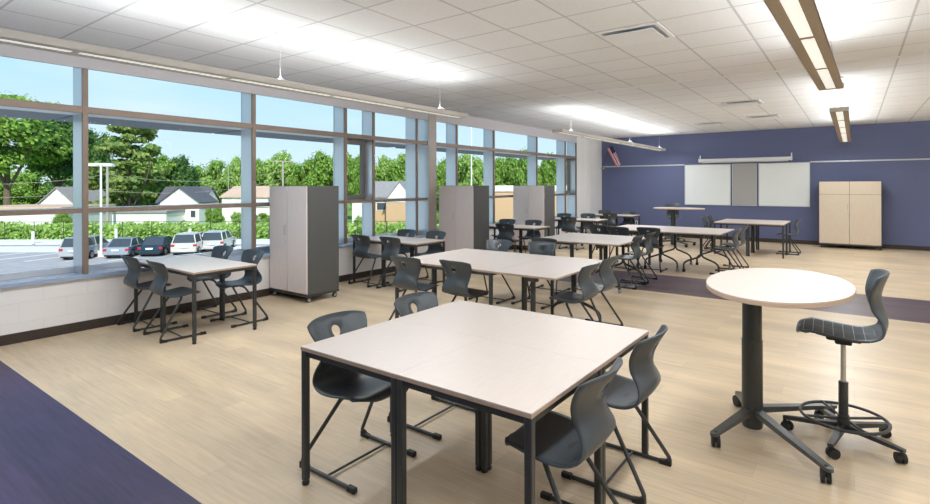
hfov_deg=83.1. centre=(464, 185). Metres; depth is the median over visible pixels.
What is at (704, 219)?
chair
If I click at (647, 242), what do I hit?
chair
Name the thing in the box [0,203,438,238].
ground
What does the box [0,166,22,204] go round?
tree
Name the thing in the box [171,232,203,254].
car
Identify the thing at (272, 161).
utility pole
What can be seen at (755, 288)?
table
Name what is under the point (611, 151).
flag
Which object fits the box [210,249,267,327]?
chair
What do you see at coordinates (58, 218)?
shrub
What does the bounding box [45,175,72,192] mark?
tree
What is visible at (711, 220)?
chair
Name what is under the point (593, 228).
chair
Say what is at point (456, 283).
chair
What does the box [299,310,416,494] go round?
chair
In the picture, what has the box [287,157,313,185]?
maple tree
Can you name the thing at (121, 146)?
spruce tree
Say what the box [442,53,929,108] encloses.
trim
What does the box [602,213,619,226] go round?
chair
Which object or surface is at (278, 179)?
overhead wire
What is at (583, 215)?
chair
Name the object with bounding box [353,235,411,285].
square table
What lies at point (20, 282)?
trim
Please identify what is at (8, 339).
baseboard
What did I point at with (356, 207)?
garage
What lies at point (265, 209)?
garage
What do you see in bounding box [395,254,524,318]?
rectangular table
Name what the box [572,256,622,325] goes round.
chair
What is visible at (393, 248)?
chair
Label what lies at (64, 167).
maple tree
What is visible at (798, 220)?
chair
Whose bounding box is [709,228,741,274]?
chair
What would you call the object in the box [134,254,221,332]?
square table
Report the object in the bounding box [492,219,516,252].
chair
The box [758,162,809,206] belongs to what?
whiteboard
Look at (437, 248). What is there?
chair
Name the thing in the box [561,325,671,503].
chair
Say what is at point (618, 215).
square table
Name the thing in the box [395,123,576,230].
window
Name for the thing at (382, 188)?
house
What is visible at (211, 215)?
shrub
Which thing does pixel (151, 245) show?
car
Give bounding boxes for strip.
[0,244,269,245]
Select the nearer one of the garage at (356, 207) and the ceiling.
the ceiling
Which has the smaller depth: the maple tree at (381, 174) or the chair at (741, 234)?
the chair at (741, 234)
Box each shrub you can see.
[51,214,72,225]
[205,208,225,223]
[230,211,240,224]
[256,212,269,222]
[354,215,361,232]
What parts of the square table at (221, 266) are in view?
leg, leg, apron frame, leg, leg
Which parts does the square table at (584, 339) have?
leg, leg, apron frame, leg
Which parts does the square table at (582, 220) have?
apron frame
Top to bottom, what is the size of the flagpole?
10.900 m
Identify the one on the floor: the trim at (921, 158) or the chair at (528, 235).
the chair at (528, 235)
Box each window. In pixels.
[0,57,427,280]
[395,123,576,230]
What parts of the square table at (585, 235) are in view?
leg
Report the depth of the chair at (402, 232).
9.33 m
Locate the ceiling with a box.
[0,0,929,137]
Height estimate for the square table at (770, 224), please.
0.740 m
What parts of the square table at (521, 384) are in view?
leg, leg, apron frame, leg, leg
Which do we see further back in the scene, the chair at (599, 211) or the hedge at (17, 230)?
the hedge at (17, 230)
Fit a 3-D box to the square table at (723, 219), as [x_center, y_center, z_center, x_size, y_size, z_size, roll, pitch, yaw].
[6.745,1.216,12.917,0.705,0.740,0.765,0,0,37]
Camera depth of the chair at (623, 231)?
9.92 m
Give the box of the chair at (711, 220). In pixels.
[706,215,728,247]
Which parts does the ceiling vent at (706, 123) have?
frame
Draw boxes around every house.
[37,187,105,203]
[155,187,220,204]
[157,186,217,225]
[219,186,269,223]
[375,181,404,224]
[386,180,405,223]
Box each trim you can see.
[0,217,577,288]
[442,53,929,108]
[602,158,929,166]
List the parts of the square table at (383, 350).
leg, apron frame, leg, leg, leg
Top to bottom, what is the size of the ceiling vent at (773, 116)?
0.038 m
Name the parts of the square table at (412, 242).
leg, apron frame, leg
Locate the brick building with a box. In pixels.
[495,185,566,220]
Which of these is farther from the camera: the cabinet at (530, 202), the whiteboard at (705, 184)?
the whiteboard at (705, 184)
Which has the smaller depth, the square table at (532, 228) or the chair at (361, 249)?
the chair at (361, 249)
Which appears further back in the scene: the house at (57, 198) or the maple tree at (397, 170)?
the maple tree at (397, 170)
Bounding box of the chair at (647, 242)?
[621,232,656,283]
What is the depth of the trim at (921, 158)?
13.68 m
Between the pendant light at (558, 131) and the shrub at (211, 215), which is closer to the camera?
the pendant light at (558, 131)
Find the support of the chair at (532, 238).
on the floor
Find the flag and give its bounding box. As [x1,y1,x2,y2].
[601,144,620,169]
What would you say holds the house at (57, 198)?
on the ground
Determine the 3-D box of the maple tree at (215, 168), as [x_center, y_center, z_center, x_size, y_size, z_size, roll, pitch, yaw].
[-46.667,0.184,98.076,8.785,11.220,8.786,0,0,5]
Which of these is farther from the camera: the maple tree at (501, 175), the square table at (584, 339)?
the maple tree at (501, 175)
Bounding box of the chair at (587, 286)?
[549,262,600,321]
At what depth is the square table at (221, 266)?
5.70 m
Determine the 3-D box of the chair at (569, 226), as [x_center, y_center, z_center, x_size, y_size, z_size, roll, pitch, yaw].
[2.674,1.183,13.217,0.492,0.822,0.488,0,0,37]
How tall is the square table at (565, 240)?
0.740 m
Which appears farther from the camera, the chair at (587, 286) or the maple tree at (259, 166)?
the maple tree at (259, 166)
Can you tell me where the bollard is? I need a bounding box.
[31,231,34,243]
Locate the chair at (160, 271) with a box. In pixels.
[143,260,205,343]
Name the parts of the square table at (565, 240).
apron frame, leg, leg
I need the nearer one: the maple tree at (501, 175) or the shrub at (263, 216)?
the shrub at (263, 216)
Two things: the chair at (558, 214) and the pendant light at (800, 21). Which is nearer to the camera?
the pendant light at (800, 21)
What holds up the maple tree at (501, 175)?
on the ground
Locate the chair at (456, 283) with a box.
[439,259,488,302]
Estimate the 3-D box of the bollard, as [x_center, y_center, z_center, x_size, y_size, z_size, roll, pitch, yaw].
[-40.721,4.910,49.500,0.260,1.150,0.254,0,0,37]
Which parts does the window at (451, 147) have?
rail, rail, casement sash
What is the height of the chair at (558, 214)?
0.822 m
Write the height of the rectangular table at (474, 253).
0.740 m
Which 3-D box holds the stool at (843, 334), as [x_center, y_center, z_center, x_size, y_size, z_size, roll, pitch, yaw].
[2.345,1.057,3.288,0.631,1.076,0.638,0,0,35]
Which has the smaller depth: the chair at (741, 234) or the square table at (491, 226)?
the chair at (741, 234)
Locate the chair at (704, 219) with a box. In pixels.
[701,217,720,251]
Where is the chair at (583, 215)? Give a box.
[576,213,595,232]
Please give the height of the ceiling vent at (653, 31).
0.038 m
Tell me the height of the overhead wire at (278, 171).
1.742 m
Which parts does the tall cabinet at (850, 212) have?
door, door, frame, door, door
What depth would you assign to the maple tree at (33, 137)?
79.55 m
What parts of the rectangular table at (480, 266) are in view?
leg, leg, apron frame, leg, leg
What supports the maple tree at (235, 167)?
on the ground
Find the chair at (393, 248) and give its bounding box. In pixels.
[376,236,404,291]
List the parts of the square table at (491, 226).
leg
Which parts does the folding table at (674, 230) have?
post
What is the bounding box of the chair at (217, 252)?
[181,245,236,318]
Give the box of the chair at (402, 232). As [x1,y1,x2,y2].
[386,229,415,276]
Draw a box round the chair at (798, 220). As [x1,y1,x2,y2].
[776,219,800,255]
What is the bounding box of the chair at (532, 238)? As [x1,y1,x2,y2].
[529,237,569,293]
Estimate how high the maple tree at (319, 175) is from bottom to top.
11.761 m
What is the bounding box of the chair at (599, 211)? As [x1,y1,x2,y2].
[598,210,611,230]
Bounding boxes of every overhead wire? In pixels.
[109,171,278,181]
[115,179,279,192]
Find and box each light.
[0,28,468,118]
[88,163,114,256]
[552,109,665,150]
[763,0,843,90]
[829,77,850,141]
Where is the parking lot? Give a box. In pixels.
[0,252,202,273]
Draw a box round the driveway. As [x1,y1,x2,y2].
[0,246,259,251]
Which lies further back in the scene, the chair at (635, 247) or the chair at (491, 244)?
the chair at (635, 247)
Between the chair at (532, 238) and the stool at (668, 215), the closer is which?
the chair at (532, 238)
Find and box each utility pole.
[99,165,115,221]
[272,161,293,185]
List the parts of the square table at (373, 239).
leg, leg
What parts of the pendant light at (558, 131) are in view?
panel, rail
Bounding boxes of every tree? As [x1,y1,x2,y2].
[0,90,72,204]
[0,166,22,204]
[0,169,50,204]
[13,119,98,186]
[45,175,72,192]
[88,125,170,205]
[88,130,113,190]
[119,153,181,203]
[166,154,201,186]
[194,156,227,202]
[224,155,240,188]
[256,157,280,185]
[262,150,303,185]
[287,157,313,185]
[304,149,351,185]
[347,152,359,206]
[375,154,392,180]
[384,153,404,180]
[436,159,458,212]
[458,154,482,185]
[495,157,511,185]
[504,148,541,185]
[538,152,566,184]
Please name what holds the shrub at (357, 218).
on the ground
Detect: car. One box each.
[58,235,108,258]
[102,237,143,257]
[137,236,172,255]
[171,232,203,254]
[201,230,236,250]
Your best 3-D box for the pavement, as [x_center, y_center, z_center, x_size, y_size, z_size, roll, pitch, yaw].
[0.011,5.440,51.500,240.000,0.120,3.800,0,0,0]
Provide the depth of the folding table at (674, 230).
10.18 m
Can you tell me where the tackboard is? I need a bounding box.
[732,163,756,205]
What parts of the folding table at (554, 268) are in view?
post, post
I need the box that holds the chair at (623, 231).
[606,226,636,270]
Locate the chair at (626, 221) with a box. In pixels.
[618,211,636,235]
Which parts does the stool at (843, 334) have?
arm, arm, arm, arm, arm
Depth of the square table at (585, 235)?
9.13 m
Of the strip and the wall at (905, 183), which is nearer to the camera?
the wall at (905, 183)
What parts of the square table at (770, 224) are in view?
leg, leg, apron frame, leg, leg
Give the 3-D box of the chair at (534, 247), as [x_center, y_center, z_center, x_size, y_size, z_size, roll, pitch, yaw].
[0.960,1.187,7.105,0.492,0.822,0.488,0,0,39]
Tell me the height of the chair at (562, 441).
0.822 m
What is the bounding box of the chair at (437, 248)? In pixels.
[413,231,446,283]
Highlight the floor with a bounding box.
[0,234,929,503]
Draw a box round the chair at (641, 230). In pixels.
[634,227,667,272]
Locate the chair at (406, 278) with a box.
[388,256,438,320]
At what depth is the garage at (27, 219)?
60.01 m
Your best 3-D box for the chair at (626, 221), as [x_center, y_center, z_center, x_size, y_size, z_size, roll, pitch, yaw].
[4.819,1.179,15.608,0.492,0.822,0.488,0,0,39]
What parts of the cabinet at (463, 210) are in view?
door, door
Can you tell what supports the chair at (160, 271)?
on the floor
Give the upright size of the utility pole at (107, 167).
7.900 m
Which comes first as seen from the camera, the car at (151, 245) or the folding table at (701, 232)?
the folding table at (701, 232)
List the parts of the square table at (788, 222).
leg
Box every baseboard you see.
[0,232,584,345]
[629,232,929,250]
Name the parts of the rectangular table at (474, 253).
leg, leg, leg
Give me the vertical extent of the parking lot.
0.020 m
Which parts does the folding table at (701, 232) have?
post, post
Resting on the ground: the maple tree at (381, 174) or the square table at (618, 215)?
the maple tree at (381, 174)
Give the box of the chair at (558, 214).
[555,213,571,233]
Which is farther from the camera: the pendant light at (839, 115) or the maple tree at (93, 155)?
the maple tree at (93, 155)
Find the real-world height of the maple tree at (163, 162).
10.924 m
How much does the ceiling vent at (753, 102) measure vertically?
0.038 m
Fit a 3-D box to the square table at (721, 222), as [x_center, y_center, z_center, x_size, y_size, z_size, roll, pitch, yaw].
[6.291,1.217,12.304,0.705,0.740,0.765,0,0,37]
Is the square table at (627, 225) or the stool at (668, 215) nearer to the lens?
the square table at (627, 225)
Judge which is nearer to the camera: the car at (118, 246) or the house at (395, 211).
the car at (118, 246)
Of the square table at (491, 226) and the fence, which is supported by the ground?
the fence
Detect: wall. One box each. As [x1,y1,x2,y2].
[0,44,601,335]
[602,120,929,246]
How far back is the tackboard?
15.02 m
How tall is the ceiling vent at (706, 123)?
0.038 m
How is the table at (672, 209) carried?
on the floor
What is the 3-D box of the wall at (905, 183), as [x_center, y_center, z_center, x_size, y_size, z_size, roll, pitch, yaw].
[9.936,0.004,13.734,13.580,3.150,0.200,0,0,37]
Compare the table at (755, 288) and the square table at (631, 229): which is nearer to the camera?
the table at (755, 288)
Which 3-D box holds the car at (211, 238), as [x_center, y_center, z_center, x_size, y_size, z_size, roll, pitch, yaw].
[-21.343,4.685,45.564,1.885,1.672,4.575,0,0,-10]
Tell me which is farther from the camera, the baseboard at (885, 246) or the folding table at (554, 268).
the baseboard at (885, 246)
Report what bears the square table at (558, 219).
on the floor
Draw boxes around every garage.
[0,204,115,225]
[110,209,184,225]
[256,206,269,219]
[352,203,361,222]
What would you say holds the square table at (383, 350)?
on the floor
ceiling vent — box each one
[595,21,674,46]
[694,122,724,126]
[722,99,763,106]
[746,114,780,119]
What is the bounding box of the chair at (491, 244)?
[468,239,514,303]
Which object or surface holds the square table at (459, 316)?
on the floor
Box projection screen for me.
[698,153,791,162]
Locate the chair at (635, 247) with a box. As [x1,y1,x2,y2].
[611,235,645,289]
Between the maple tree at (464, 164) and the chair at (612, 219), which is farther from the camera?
the maple tree at (464, 164)
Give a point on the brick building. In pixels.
(503, 206)
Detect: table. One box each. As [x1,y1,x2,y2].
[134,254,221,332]
[162,259,256,343]
[301,319,481,503]
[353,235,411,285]
[383,237,444,291]
[394,300,542,337]
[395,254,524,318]
[396,338,602,503]
[434,248,553,310]
[485,313,648,503]
[489,224,520,252]
[492,256,601,321]
[504,225,549,252]
[541,236,590,289]
[553,233,607,258]
[555,217,581,245]
[571,218,607,249]
[573,235,645,292]
[585,213,603,232]
[603,226,649,268]
[608,214,639,235]
[617,224,659,264]
[644,226,695,270]
[653,207,704,247]
[678,227,734,272]
[706,268,855,483]
[714,220,752,255]
[723,219,757,249]
[748,221,787,258]
[755,220,790,251]
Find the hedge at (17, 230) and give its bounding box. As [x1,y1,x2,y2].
[0,220,498,238]
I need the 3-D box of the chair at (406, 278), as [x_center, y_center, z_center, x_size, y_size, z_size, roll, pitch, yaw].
[-0.571,1.190,5.963,0.492,0.822,0.488,0,0,35]
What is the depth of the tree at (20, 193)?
115.55 m
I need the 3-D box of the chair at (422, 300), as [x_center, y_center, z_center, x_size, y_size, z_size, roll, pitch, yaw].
[-0.213,1.189,3.631,0.488,0.822,0.492,0,0,37]
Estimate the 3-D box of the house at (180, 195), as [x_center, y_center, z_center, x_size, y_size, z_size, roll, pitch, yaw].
[-35.886,2.834,68.200,5.403,5.481,4.900,0,0,0]
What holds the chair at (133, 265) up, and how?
on the floor
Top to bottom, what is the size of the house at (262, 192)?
5.509 m
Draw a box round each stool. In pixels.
[663,203,684,240]
[781,269,907,463]
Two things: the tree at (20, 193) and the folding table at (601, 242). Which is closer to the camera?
the folding table at (601, 242)
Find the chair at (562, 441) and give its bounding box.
[505,357,622,503]
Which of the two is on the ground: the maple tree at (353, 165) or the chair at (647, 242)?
the maple tree at (353, 165)
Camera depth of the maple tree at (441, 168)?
83.88 m
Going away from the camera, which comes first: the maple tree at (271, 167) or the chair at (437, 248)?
the chair at (437, 248)
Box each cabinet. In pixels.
[269,186,338,302]
[439,186,488,251]
[513,185,554,248]
[819,181,881,250]
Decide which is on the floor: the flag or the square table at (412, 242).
the square table at (412, 242)
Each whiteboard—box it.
[685,164,730,205]
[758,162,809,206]
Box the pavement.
[0,239,269,244]
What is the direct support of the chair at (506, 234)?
on the floor
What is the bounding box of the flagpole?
[471,127,471,185]
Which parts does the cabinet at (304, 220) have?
door, door, frame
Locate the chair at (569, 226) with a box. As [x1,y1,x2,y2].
[559,217,583,249]
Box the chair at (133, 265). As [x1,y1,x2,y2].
[117,255,176,331]
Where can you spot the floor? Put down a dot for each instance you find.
(112, 414)
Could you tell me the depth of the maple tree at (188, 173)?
86.96 m
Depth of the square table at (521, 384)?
2.38 m
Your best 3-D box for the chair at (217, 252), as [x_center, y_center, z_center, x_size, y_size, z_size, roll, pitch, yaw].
[-3.228,1.196,6.660,0.492,0.822,0.488,0,0,35]
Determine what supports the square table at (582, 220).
on the floor
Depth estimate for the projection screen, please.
14.87 m
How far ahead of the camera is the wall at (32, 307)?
6.86 m
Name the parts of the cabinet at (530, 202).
door, door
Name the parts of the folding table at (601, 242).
post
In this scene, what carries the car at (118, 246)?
on the parking lot
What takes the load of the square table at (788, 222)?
on the floor
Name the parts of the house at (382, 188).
pane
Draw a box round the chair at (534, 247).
[511,241,557,309]
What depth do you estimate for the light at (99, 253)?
40.93 m
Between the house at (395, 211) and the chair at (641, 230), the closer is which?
the chair at (641, 230)
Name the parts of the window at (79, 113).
rail, rail, rail, rail, rail, rail, rail, rail, casement sash, rail, rail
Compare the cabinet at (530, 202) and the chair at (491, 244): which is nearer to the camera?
the chair at (491, 244)
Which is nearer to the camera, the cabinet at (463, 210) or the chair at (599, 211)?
the cabinet at (463, 210)
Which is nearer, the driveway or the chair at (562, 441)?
the chair at (562, 441)
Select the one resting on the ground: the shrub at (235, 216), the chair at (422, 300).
the shrub at (235, 216)
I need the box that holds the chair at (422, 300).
[387,292,474,439]
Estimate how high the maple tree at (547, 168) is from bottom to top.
10.725 m
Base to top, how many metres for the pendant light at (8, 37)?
0.550 m
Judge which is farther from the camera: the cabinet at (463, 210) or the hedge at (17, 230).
the hedge at (17, 230)
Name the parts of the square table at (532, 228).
apron frame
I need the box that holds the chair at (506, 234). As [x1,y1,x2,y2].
[495,223,519,252]
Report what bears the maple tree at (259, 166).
on the ground
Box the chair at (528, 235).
[518,220,541,253]
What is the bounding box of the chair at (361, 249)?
[348,234,388,287]
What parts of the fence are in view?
rail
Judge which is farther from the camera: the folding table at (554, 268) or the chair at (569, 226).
the chair at (569, 226)
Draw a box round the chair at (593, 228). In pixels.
[589,225,617,263]
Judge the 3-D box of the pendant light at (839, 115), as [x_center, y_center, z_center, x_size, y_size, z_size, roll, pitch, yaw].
[7.245,-1.308,10.063,0.224,0.515,6.624,0,0,37]
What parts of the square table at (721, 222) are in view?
leg, apron frame, leg, leg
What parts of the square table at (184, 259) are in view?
leg, leg, leg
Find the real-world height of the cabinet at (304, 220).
1.600 m
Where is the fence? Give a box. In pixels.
[4,221,386,238]
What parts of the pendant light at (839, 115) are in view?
panel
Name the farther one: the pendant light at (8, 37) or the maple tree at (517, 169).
the maple tree at (517, 169)
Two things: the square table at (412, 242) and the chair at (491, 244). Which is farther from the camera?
the square table at (412, 242)
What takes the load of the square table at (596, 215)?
on the floor
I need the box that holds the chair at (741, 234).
[717,226,748,269]
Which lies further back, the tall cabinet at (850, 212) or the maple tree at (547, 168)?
the maple tree at (547, 168)
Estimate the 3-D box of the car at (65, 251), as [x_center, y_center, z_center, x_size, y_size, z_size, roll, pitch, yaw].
[-29.483,4.712,41.164,1.915,1.652,4.775,0,0,-10]
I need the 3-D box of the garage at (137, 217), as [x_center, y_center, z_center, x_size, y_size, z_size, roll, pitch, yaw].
[-38.490,4.277,65.500,6.677,2.607,7.300,0,0,0]
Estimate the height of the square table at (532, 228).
0.728 m

